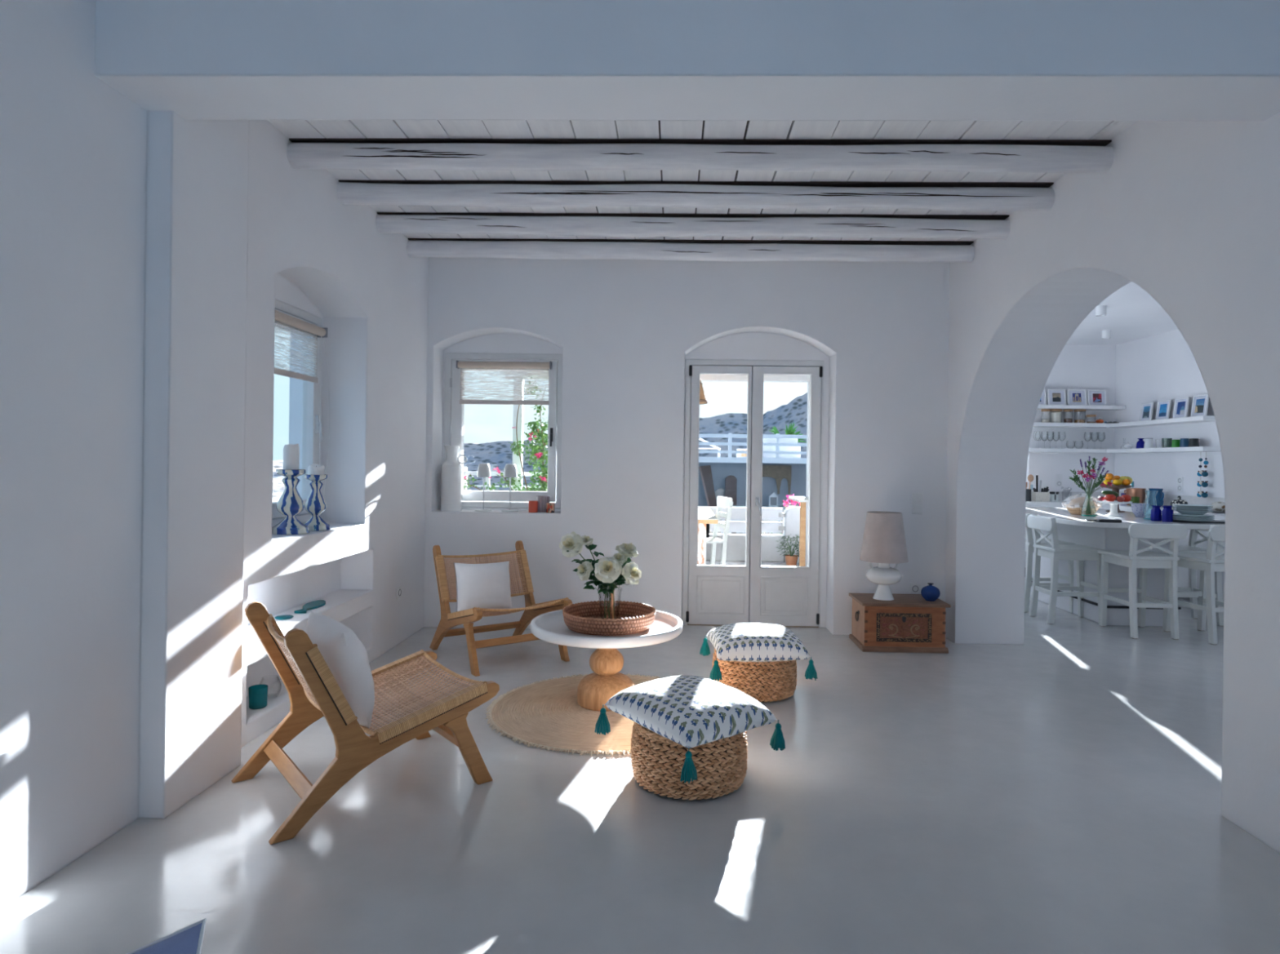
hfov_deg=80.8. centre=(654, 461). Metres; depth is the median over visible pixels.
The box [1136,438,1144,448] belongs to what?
bottle
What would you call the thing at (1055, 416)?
storage jar
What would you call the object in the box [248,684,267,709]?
tumbler
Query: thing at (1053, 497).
canister
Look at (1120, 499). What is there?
tomato
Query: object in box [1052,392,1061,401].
print
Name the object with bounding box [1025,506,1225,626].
kitchen island
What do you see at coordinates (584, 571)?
rose
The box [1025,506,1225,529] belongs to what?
island countertop
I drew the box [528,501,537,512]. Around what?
candle holder
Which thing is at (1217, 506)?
round pot
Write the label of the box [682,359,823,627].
door
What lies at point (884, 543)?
table lamp
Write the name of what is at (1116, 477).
orange
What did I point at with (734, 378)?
pergola
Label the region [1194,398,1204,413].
print
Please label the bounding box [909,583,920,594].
wall socket
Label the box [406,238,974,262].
ceiling beam
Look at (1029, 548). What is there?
bar stool
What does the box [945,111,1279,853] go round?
wall
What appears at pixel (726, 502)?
chair
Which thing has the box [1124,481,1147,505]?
copper pot
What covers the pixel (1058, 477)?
wall socket
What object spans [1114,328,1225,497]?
wall
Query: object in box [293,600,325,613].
fish
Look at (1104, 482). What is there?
lemon
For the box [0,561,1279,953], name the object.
floor
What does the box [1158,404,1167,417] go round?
print
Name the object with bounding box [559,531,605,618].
rose
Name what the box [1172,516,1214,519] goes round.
dinner plate
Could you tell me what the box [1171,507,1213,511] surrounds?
plate
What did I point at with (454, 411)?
window
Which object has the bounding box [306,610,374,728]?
cushion
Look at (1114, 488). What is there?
fruit stand
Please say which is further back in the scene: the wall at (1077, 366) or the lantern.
the lantern
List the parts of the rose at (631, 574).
stem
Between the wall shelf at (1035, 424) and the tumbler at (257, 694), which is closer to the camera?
the tumbler at (257, 694)
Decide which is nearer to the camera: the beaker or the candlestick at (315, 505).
the candlestick at (315, 505)
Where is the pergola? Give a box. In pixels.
[505,370,809,566]
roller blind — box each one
[274,310,329,496]
[456,360,556,497]
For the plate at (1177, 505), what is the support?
on the plate at (1185, 508)
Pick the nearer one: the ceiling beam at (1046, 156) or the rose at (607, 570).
the ceiling beam at (1046, 156)
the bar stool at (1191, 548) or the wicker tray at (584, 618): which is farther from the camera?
the bar stool at (1191, 548)
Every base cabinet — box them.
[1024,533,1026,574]
[1177,528,1198,604]
[1195,530,1224,601]
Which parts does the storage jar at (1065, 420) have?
lid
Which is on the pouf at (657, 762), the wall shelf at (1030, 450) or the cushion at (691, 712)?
the cushion at (691, 712)
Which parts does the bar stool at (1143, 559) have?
leg, leg, seat, leg, rail, leg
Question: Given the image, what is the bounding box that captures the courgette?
[1102,490,1119,496]
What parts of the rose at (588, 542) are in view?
stem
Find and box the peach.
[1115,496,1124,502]
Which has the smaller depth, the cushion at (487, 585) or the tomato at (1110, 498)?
the cushion at (487, 585)
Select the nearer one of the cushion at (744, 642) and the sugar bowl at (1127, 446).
the cushion at (744, 642)
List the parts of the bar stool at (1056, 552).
leg, rail, leg, seat, leg, leg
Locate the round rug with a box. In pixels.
[484,673,662,755]
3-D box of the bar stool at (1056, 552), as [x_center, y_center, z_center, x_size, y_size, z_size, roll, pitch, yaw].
[3.531,0.921,6.442,0.480,0.890,0.434,1,0,1]
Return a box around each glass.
[1061,486,1071,501]
[1129,497,1139,506]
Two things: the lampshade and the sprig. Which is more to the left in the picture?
the sprig
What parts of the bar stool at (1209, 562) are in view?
leg, seat, leg, leg, rail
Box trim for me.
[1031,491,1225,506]
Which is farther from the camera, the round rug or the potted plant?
the potted plant
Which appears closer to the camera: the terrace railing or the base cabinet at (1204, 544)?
the base cabinet at (1204, 544)
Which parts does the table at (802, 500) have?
leg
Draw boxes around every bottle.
[440,445,466,511]
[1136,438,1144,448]
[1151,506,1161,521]
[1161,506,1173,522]
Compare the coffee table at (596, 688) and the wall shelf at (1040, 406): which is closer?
the coffee table at (596, 688)
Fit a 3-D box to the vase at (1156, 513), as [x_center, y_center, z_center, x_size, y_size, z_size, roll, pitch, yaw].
[4.151,0.431,6.221,0.076,0.124,0.076,1,0,1]
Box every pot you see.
[1026,488,1031,501]
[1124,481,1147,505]
[1169,496,1187,509]
[1210,502,1225,511]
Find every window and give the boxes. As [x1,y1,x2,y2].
[271,299,323,527]
[443,353,562,508]
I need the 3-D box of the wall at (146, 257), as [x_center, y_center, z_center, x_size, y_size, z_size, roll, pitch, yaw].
[-2.082,-0.357,1.554,0.590,3.300,9.400,1,0,1]
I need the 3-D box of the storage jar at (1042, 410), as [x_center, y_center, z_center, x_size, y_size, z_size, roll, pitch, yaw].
[4.936,-0.568,9.487,0.108,0.172,0.108,1,0,1]
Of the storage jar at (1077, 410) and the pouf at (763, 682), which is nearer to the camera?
the pouf at (763, 682)
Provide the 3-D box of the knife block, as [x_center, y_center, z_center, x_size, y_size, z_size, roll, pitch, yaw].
[4.782,0.336,9.301,0.197,0.322,0.100,1,0,1]
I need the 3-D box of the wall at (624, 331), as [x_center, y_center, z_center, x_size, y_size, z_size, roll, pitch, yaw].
[0.460,-0.324,6.005,4.605,3.300,0.370,1,0,1]
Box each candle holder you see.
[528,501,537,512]
[536,495,550,512]
[546,502,555,513]
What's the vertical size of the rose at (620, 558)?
0.372 m
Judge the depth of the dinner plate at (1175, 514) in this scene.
6.07 m
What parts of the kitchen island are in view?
foot rail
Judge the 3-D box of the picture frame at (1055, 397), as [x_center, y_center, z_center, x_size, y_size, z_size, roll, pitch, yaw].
[5.087,-0.807,9.515,0.225,0.212,0.049,1,0,1]
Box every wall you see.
[0,0,428,910]
[423,257,949,635]
[697,506,799,563]
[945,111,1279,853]
[1026,344,1115,492]
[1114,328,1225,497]
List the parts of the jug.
jug handle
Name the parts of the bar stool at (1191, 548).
leg, seat, leg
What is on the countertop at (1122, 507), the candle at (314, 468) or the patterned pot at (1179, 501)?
the patterned pot at (1179, 501)
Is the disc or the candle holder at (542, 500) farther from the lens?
the candle holder at (542, 500)
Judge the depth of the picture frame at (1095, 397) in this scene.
9.50 m
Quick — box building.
[697,433,806,533]
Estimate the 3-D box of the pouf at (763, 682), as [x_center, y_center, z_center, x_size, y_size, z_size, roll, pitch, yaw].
[0.575,1.204,4.331,0.486,0.240,0.487,1,0,28]
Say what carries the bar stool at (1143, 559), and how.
on the floor
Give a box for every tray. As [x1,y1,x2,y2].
[562,600,655,635]
[1172,520,1225,523]
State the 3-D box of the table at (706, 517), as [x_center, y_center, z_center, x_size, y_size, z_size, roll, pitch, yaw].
[0.034,0.983,9.009,1.335,0.735,1.785,1,0,1]
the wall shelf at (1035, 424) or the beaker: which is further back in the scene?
the wall shelf at (1035, 424)
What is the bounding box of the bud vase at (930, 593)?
[920,582,940,601]
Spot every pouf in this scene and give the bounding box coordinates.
[630,722,747,800]
[711,648,796,702]
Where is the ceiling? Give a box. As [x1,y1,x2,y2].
[267,120,1177,345]
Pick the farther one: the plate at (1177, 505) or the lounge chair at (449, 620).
the plate at (1177, 505)
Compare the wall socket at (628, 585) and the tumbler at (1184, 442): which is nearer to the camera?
the wall socket at (628, 585)
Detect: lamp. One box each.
[474,463,492,511]
[501,464,518,511]
[859,511,908,600]
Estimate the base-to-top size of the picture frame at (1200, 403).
0.240 m
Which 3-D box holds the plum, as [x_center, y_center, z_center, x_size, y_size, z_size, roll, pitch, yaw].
[4.030,0.339,6.779,0.052,0.044,0.052,1,0,1]
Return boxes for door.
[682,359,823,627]
[724,475,737,533]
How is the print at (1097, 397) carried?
attached to the picture frame at (1095, 397)
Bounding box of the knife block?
[1031,475,1049,502]
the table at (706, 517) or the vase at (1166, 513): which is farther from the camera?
the table at (706, 517)
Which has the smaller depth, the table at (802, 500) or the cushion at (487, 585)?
the cushion at (487, 585)
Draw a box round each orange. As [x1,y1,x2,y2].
[1104,473,1114,480]
[1112,475,1119,480]
[1122,479,1130,485]
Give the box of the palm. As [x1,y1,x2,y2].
[768,422,806,443]
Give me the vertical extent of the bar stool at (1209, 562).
0.890 m
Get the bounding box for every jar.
[1026,474,1033,501]
[1040,408,1050,422]
[1050,408,1062,422]
[1063,409,1073,422]
[1073,408,1085,422]
[1085,414,1096,422]
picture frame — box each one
[1038,389,1046,404]
[1046,389,1066,404]
[1066,389,1086,405]
[1087,390,1106,405]
[1139,402,1154,421]
[1155,399,1172,419]
[1172,396,1190,418]
[1190,393,1209,417]
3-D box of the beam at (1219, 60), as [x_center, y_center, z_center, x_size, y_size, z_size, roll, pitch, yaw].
[0.177,-1.612,2.589,4.040,0.732,0.320,1,0,1]
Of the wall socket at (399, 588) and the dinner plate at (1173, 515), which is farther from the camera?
the dinner plate at (1173, 515)
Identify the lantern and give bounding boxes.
[768,492,777,506]
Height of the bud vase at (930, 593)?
0.123 m
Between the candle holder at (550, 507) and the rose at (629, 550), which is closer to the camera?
the rose at (629, 550)
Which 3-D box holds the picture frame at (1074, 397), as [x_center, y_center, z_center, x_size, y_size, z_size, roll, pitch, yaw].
[5.340,-0.803,9.509,0.232,0.212,0.049,1,0,1]
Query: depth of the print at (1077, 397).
9.50 m
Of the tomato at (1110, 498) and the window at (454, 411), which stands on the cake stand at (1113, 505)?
the tomato at (1110, 498)
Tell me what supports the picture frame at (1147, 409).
on the wall shelf at (1202, 419)
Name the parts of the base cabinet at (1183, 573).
cabinet door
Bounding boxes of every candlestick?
[271,469,310,534]
[303,474,330,531]
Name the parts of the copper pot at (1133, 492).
pot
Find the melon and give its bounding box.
[1119,475,1132,485]
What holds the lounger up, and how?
on the building
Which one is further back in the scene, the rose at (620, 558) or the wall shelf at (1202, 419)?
the wall shelf at (1202, 419)
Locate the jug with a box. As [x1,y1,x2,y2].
[1147,488,1164,506]
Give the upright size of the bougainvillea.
2.393 m
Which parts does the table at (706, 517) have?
leg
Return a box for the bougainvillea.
[462,377,555,502]
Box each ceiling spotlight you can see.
[1095,305,1106,316]
[1102,329,1111,339]
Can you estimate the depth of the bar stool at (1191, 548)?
6.47 m
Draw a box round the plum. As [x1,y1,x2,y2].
[1097,496,1104,501]
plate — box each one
[1171,506,1213,509]
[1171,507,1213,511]
[1171,509,1213,515]
[1172,504,1213,507]
[1172,513,1214,517]
[1172,515,1214,519]
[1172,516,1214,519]
[1172,518,1214,521]
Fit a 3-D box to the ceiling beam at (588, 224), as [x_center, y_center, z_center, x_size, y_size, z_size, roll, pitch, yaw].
[0.226,-1.512,4.841,4.095,0.140,0.133,1,0,1]
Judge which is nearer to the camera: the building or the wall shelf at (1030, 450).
the wall shelf at (1030, 450)
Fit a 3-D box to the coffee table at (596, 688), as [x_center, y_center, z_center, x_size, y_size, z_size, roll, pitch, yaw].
[-0.259,1.084,4.068,0.818,0.441,0.818,1,0,1]
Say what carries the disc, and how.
on the wall at (146, 257)
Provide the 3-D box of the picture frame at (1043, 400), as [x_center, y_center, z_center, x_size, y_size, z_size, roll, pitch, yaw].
[4.840,-0.810,9.522,0.225,0.212,0.049,1,0,1]
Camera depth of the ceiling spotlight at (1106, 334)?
8.55 m
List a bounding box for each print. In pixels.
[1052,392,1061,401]
[1072,393,1081,402]
[1093,393,1102,402]
[1142,405,1150,418]
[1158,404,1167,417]
[1176,401,1185,415]
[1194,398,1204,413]
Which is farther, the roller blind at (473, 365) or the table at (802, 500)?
the table at (802, 500)
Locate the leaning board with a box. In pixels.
[698,465,720,533]
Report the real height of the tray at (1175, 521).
0.010 m
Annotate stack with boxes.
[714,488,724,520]
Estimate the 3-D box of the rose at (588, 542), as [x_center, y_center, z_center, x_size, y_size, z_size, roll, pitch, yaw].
[-0.324,0.633,4.122,0.175,0.456,0.122,1,0,1]
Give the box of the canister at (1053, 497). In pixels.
[1049,491,1058,502]
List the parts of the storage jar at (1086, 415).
lid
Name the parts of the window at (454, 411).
handle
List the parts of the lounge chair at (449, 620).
post, rail, leg, post, rail, leg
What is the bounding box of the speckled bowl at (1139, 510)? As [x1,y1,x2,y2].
[1130,502,1149,517]
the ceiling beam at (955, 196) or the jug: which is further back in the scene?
the jug
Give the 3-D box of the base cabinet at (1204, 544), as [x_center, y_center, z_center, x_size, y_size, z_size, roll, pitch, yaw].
[5.494,0.984,6.992,0.548,0.815,0.600,1,0,1]
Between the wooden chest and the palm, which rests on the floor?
the wooden chest
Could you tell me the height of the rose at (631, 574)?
0.328 m
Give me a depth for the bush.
11.46 m
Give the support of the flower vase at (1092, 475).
on the countertop at (1122, 507)
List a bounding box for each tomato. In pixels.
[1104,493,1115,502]
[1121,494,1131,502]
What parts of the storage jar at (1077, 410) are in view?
lid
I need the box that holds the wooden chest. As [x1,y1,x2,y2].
[848,593,951,653]
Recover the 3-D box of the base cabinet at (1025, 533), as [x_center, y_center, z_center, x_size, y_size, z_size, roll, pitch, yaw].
[4.348,0.969,9.348,0.600,0.815,0.548,1,0,1]
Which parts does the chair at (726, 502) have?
seat, post, rail, post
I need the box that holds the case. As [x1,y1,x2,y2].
[1096,519,1121,522]
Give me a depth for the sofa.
25.51 m
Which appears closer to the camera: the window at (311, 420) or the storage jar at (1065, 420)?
the window at (311, 420)
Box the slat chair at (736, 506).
[728,505,745,533]
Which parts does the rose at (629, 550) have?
stem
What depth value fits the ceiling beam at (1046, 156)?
3.69 m
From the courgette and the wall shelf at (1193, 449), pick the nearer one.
the courgette
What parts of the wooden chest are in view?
ring handle, lid, carved panel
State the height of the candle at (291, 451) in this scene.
0.150 m
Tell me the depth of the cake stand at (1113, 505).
6.72 m
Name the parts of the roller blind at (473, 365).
pull chain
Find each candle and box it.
[282,444,299,469]
[307,463,324,475]
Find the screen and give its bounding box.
[762,465,791,494]
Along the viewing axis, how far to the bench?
25.65 m
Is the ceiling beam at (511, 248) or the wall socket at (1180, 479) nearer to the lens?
the ceiling beam at (511, 248)
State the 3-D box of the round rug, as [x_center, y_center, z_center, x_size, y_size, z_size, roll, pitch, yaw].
[-0.244,1.307,3.993,1.283,0.017,1.286,1,0,1]
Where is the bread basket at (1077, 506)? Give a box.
[1061,493,1102,515]
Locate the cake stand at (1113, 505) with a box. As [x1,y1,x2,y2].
[1096,500,1132,516]
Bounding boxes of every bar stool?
[1024,513,1075,613]
[1026,515,1104,624]
[1097,523,1186,639]
[1162,525,1225,644]
[1177,519,1225,626]
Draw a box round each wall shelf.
[1028,448,1106,453]
[1032,422,1116,428]
[1037,404,1125,410]
[1106,415,1215,427]
[1106,446,1221,453]
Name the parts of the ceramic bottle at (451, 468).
ring handle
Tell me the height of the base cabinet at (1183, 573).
0.815 m
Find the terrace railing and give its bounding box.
[462,466,547,490]
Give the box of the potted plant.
[776,533,799,565]
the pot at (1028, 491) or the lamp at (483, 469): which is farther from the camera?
the pot at (1028, 491)
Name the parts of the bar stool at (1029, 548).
rail, leg, seat, leg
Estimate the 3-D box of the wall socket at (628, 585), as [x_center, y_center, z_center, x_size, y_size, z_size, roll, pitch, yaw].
[-0.212,0.936,5.830,0.082,0.082,0.013,1,0,1]
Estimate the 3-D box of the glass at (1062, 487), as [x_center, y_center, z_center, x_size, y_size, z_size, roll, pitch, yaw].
[5.092,0.407,9.293,0.116,0.187,0.108,1,0,1]
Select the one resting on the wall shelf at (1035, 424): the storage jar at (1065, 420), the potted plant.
the storage jar at (1065, 420)
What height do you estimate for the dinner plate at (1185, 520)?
0.017 m
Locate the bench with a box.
[761,506,785,534]
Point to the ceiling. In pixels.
(320, 129)
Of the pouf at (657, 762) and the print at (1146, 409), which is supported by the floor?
the pouf at (657, 762)
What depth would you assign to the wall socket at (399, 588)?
5.31 m
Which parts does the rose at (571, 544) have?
stem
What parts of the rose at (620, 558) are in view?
stem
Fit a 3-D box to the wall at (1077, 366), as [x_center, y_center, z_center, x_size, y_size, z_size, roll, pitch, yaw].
[4.428,-0.172,9.765,3.350,3.100,0.250,1,0,1]
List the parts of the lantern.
lantern glass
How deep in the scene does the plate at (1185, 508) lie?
6.05 m
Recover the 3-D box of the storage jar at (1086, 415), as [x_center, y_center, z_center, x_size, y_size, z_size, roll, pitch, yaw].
[5.501,-0.529,9.473,0.112,0.108,0.112,1,0,1]
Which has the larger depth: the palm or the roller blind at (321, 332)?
the palm
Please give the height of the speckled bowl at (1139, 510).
0.121 m
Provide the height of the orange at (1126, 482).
0.063 m
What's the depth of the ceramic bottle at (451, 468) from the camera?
5.95 m
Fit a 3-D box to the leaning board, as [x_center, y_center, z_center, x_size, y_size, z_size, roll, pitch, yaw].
[1.950,1.395,26.358,0.810,2.500,0.060,1,0,1]
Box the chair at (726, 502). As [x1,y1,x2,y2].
[706,496,733,564]
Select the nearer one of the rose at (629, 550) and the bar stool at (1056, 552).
the rose at (629, 550)
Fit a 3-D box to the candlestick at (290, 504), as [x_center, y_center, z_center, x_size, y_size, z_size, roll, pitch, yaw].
[-1.975,0.218,4.082,0.194,0.347,0.188,1,0,-21]
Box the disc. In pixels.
[275,614,293,619]
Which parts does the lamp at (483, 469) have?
stem, lamp shade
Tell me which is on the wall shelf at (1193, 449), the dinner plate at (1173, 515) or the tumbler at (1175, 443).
the tumbler at (1175, 443)
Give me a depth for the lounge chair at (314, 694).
2.98 m
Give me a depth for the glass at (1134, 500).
8.38 m
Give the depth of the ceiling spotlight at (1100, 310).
7.26 m
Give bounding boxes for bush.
[776,493,799,534]
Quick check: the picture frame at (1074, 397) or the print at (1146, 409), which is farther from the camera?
the picture frame at (1074, 397)
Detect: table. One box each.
[530,609,682,711]
[697,508,717,564]
[788,496,808,566]
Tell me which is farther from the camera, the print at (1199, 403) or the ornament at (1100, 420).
the ornament at (1100, 420)
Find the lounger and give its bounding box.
[698,437,720,457]
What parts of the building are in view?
rail post, balcony rail, balcony rail, balcony rail, rail post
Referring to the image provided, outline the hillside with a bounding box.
[272,392,807,502]
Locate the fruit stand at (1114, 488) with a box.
[1100,484,1132,512]
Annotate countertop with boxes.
[1025,500,1225,519]
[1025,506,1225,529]
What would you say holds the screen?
hanging from the building
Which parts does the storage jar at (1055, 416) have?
lid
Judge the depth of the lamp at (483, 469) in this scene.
5.96 m
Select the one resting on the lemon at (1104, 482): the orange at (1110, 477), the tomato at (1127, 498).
the orange at (1110, 477)
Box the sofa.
[762,434,800,457]
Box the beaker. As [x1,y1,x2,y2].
[1143,438,1153,448]
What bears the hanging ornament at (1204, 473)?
hanging from the wall shelf at (1193, 449)
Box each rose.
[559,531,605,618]
[572,560,609,618]
[581,535,609,618]
[594,556,622,595]
[605,542,639,617]
[611,553,627,618]
[613,562,641,609]
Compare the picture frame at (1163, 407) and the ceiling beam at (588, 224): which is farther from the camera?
the picture frame at (1163, 407)
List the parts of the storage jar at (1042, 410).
lid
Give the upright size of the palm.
4.498 m
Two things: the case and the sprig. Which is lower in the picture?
the sprig
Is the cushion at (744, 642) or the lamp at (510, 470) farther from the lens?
the lamp at (510, 470)
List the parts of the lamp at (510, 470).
stem, lamp shade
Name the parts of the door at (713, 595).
panel, lever handle, panel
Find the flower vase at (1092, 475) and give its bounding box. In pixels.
[1069,456,1111,516]
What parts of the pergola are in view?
post, post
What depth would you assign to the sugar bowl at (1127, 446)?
9.04 m
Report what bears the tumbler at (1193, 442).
on the wall shelf at (1193, 449)
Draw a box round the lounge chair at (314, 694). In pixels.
[231,601,499,844]
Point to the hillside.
(495, 454)
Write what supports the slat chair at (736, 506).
on the floor
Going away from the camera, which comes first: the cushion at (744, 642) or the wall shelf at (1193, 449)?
the cushion at (744, 642)
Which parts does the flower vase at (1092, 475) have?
pink flower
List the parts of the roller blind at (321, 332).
pull chain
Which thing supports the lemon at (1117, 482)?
on the fruit stand at (1114, 488)
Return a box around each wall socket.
[396,586,401,599]
[622,577,632,587]
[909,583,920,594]
[1055,474,1062,486]
[1177,476,1182,492]
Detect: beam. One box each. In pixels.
[94,0,1279,121]
[286,137,1114,173]
[336,180,1055,211]
[375,212,1010,239]
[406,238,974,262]
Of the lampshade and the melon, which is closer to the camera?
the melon
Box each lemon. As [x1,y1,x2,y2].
[1102,480,1111,484]
[1112,480,1122,485]
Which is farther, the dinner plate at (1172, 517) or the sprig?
the dinner plate at (1172, 517)
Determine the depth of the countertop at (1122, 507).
8.86 m
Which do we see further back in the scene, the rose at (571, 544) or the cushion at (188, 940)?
the rose at (571, 544)
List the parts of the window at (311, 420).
handle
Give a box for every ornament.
[1095,417,1103,423]
[1196,451,1208,497]
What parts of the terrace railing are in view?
rail post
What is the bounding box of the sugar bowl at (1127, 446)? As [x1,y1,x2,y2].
[1123,441,1133,448]
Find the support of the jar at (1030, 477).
on the countertop at (1122, 507)
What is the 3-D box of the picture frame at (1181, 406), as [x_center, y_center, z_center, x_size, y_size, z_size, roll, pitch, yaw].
[5.758,-0.578,8.218,0.051,0.232,0.220,1,0,1]
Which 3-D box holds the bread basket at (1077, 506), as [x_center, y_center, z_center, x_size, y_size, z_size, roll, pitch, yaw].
[3.936,0.392,6.918,0.338,0.206,0.336,1,0,1]
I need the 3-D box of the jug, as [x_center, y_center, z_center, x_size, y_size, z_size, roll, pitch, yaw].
[5.653,0.410,8.457,0.150,0.202,0.193,1,0,1]
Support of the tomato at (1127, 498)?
on the cake stand at (1113, 505)
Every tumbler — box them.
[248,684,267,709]
[1161,438,1172,447]
[1171,440,1180,447]
[1179,438,1189,447]
[1188,438,1199,447]
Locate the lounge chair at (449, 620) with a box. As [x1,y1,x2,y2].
[429,540,572,676]
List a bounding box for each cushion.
[126,918,206,953]
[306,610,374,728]
[453,561,511,613]
[594,675,785,783]
[699,622,817,681]
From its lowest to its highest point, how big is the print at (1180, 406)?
0.143 m
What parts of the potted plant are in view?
stem, terracotta pot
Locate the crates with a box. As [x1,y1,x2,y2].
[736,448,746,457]
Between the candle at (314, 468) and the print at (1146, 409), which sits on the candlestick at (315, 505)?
the candle at (314, 468)
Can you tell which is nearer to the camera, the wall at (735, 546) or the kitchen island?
the kitchen island
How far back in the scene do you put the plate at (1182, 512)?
6.06 m
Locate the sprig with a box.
[582,557,630,618]
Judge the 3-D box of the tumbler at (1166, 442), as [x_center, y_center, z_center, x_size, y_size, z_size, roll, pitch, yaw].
[5.698,-0.201,8.363,0.103,0.106,0.097,1,0,1]
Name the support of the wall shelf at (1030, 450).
attached to the wall at (1077, 366)
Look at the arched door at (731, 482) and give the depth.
26.30 m

